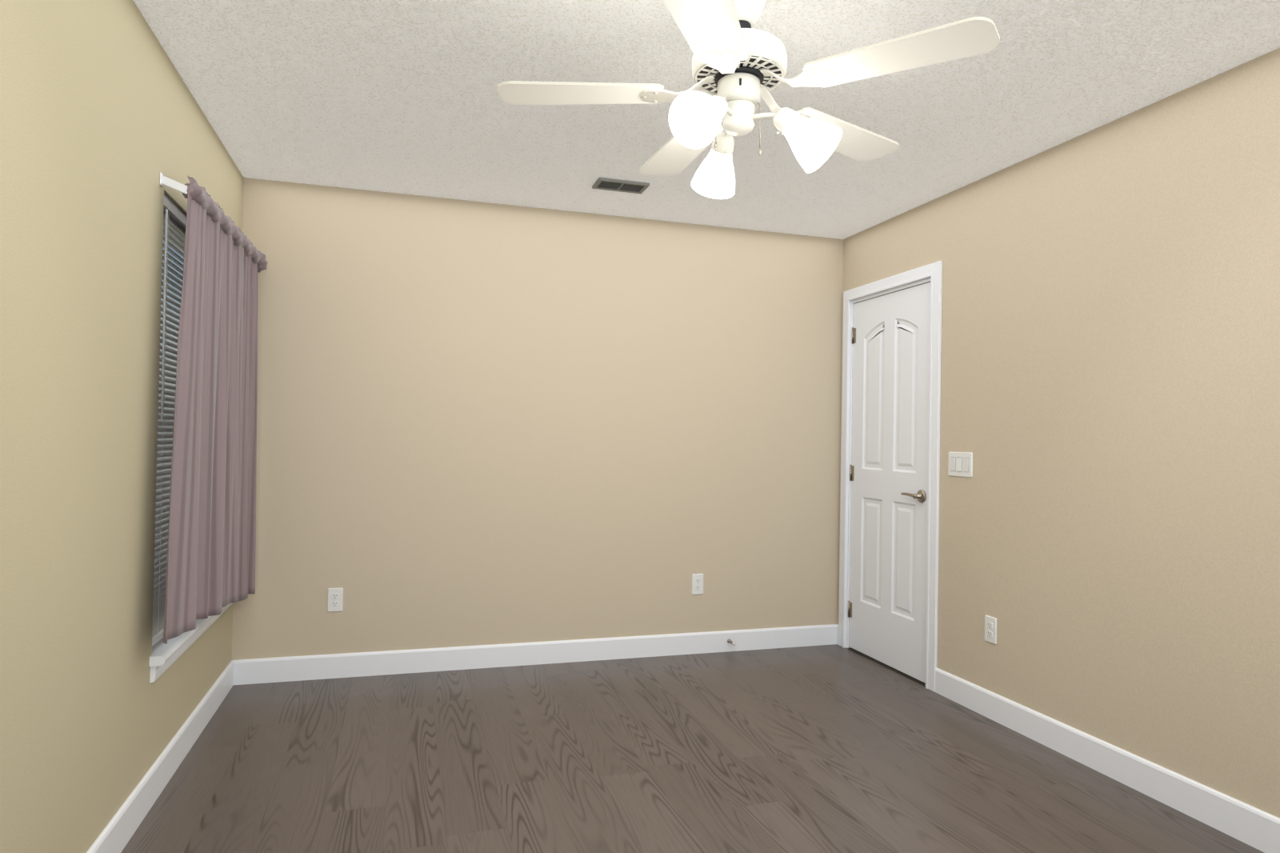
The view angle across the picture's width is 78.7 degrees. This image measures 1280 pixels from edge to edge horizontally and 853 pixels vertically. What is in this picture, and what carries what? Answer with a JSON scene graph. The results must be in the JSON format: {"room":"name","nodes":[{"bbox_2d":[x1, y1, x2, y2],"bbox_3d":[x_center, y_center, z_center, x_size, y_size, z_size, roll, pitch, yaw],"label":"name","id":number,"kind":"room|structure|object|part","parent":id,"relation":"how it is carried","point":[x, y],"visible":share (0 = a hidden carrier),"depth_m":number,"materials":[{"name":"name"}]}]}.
{"room":"empty bedroom","nodes":[
{"label":"empty bedroom","id":0,"kind":"room"},
{"bbox_2d":[0,0,243,852],"bbox_3d":[-1.363,-0.004,1.521,0.200,2.440,4.604,1,-1,-17],"label":"wall","id":1,"kind":"structure","parent":0,"point":[104,122],"depth_m":1.95,"materials":[{"name":"paint"}]},
{"bbox_2d":[86,660,233,852],"bbox_3d":[-1.282,1.160,1.536,0.013,0.117,4.604,1,-1,-17],"label":"baseboard","id":2,"kind":"structure","parent":1,"relation":"attached to","point":[118,830],"depth_m":2.60,"materials":[{"name":"white wood"}]},
{"bbox_2d":[154,222,184,617],"bbox_3d":[-1.843,-0.015,3.025,0.055,1.513,1.100,1,-1,-17],"label":"window","id":3,"kind":"structure","parent":1,"relation":"in","point":[176,240],"depth_m":3.12,"materials":[{"name":"white glass"}]},
{"bbox_2d":[152,192,186,646],"bbox_3d":[-1.750,-0.018,3.053,0.050,1.502,1.084,1,-1,-17],"label":"window blinds","id":4,"kind":"object","parent":3,"relation":"attached to","point":[174,214],"visible":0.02,"depth_m":2.71,"materials":[{"name":"white plastic"}]},
{"bbox_2d":[149,603,231,683],"bbox_3d":[-1.781,0.787,3.078,0.149,0.087,1.222,1,-1,-17],"label":"window sill","id":5,"kind":"structure","parent":1,"relation":"attached to","point":[163,657],"depth_m":2.67,"materials":[{"name":"white wood"}]},
{"bbox_2d":[160,172,267,643],"bbox_3d":[-1.656,-0.029,3.046,0.126,1.631,1.401,1,-1,-17],"label":"curtain","id":6,"kind":"object","parent":1,"relation":"hanging from","point":[210,565],"visible":1,"depth_m":2.81,"materials":[{"name":"fabric"}]},
{"bbox_3d":[-1.677,-0.779,3.089,0.080,0.062,1.218,1,-1,-17],"label":"rod","id":7,"kind":"part","parent":6,"relation":"part of","materials":[{"name":"white"}]},
{"bbox_2d":[231,177,843,659],"bbox_3d":[-0.393,0.052,4.327,3.690,2.440,0.200,1,-1,-17],"label":"wall","id":8,"kind":"structure","parent":0,"point":[479,422],"depth_m":4.16,"materials":[{"name":"paint"}]},
{"bbox_2d":[327,588,343,611],"bbox_3d":[-1.513,0.861,3.870,0.072,0.117,0.008,1,-1,-17],"label":"electrical outlet","id":9,"kind":"object","parent":8,"relation":"attached to","point":[334,599],"visible":1,"depth_m":3.87,"materials":[{"name":"white plastic"}]},
{"bbox_2d":[232,624,837,684],"bbox_3d":[-0.383,1.212,4.209,3.290,0.117,0.013,1,-1,-17],"label":"baseboard","id":10,"kind":"structure","parent":8,"relation":"attached to","point":[290,668],"depth_m":4.12,"materials":[{"name":"white wood"}]},
{"bbox_2d":[691,573,703,594],"bbox_3d":[0.329,0.896,4.430,0.072,0.117,0.008,1,-1,-17],"label":"electrical outlet","id":11,"kind":"object","parent":8,"relation":"attached to","point":[697,588],"visible":1,"depth_m":4.43,"materials":[{"name":"white plastic"}]},
{"bbox_2d":[727,638,735,645],"bbox_3d":[0.522,1.228,4.435,0.022,0.022,0.081,1,-1,-17],"label":"doorstop","id":12,"kind":"object","parent":8,"relation":"attached to","point":[729,640],"visible":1,"depth_m":4.43,"materials":[{"name":"silver metal"}]},
{"bbox_2d":[120,644,1263,852],"bbox_3d":[0.283,1.301,2.011,3.690,0.104,5.004,1,-1,-17],"label":"floor","id":13,"kind":"structure","parent":0,"point":[834,748],"depth_m":2.85,"materials":[{"name":"wood"}]},
{"bbox_2d":[133,0,1279,239],"bbox_3d":[0.329,-1.237,2.046,3.690,0.100,5.004,1,-1,-17],"label":"ceiling","id":14,"kind":"structure","parent":0,"point":[396,96],"depth_m":2.74,"materials":[{"name":"white paint"}]},
{"bbox_2d":[592,176,649,193],"bbox_3d":[-0.094,-1.164,3.775,0.250,0.012,0.140,1,-1,-17],"label":"ceiling vent","id":15,"kind":"object","parent":14,"relation":"in","point":[619,186],"visible":0.98,"depth_m":3.77,"materials":[{"name":"grey metal"}]},
{"bbox_2d":[496,0,999,199],"bbox_3d":[0.249,-0.926,2.146,1.249,0.521,1.205,1,-1,-17],"label":"ceiling fan","id":16,"kind":"object","parent":14,"relation":"hanging from","point":[739,65],"visible":1,"depth_m":2.01,"materials":[{"name":"white"}]},
{"bbox_2d":[837,48,1279,818],"bbox_3d":[1.975,0.070,2.536,0.200,2.440,4.604,1,-1,-17],"label":"wall","id":17,"kind":"structure","parent":0,"point":[1110,528],"depth_m":2.85,"materials":[{"name":"paint"}]},
{"bbox_2d":[836,624,838,644],"bbox_3d":[1.188,1.247,4.675,0.013,0.117,0.034,1,-1,-17],"label":"baseboard","id":18,"kind":"structure","parent":17,"relation":"attached to","point":[838,634],"depth_m":4.67,"materials":[{"name":"white wood"}]},
{"bbox_2d":[848,282,930,683],"bbox_3d":[1.341,0.281,4.255,0.089,2.018,0.725,1,-1,-17],"label":"door","id":19,"kind":"structure","parent":17,"relation":"in","point":[888,573],"depth_m":4.22,"materials":[{"name":"white wood"}]},
{"bbox_3d":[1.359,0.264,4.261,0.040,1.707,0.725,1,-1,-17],"label":"door hinges","id":20,"kind":"part","parent":19,"relation":"part of","materials":[{"name":"silver metal"}]},
{"bbox_3d":[1.397,0.355,4.002,0.053,0.066,0.148,1,-1,-17],"label":"handle","id":21,"kind":"part","parent":19,"relation":"part of","materials":[{"name":"silver metal"}]},
{"bbox_2d":[838,260,942,691],"bbox_3d":[1.431,0.246,4.279,0.219,2.115,0.880,1,-1,-17],"label":"door frame","id":22,"kind":"structure","parent":17,"relation":"attached to","point":[932,274],"depth_m":3.94,"materials":[{"name":"white wood"}]},
{"bbox_2d":[948,452,972,477],"bbox_3d":[1.512,0.179,3.690,0.010,0.117,0.164,1,-1,-17],"label":"light switch","id":23,"kind":"object","parent":17,"relation":"attached to","point":[960,464],"visible":1,"depth_m":3.68,"materials":[{"name":"white plastic"}]},
{"bbox_2d":[984,614,996,643],"bbox_3d":[1.562,0.906,3.478,0.008,0.117,0.072,1,-1,-17],"label":"electrical outlet","id":24,"kind":"object","parent":17,"relation":"attached to","point":[990,629],"visible":1,"depth_m":3.47,"materials":[{"name":"white plastic"}]},
{"bbox_2d":[934,668,1279,852],"bbox_3d":[1.985,1.225,2.052,0.013,0.117,3.690,1,-1,-17],"label":"baseboard","id":25,"kind":"structure","parent":17,"relation":"attached to","point":[1254,827],"depth_m":2.80,"materials":[{"name":"white wood"}]}
]}

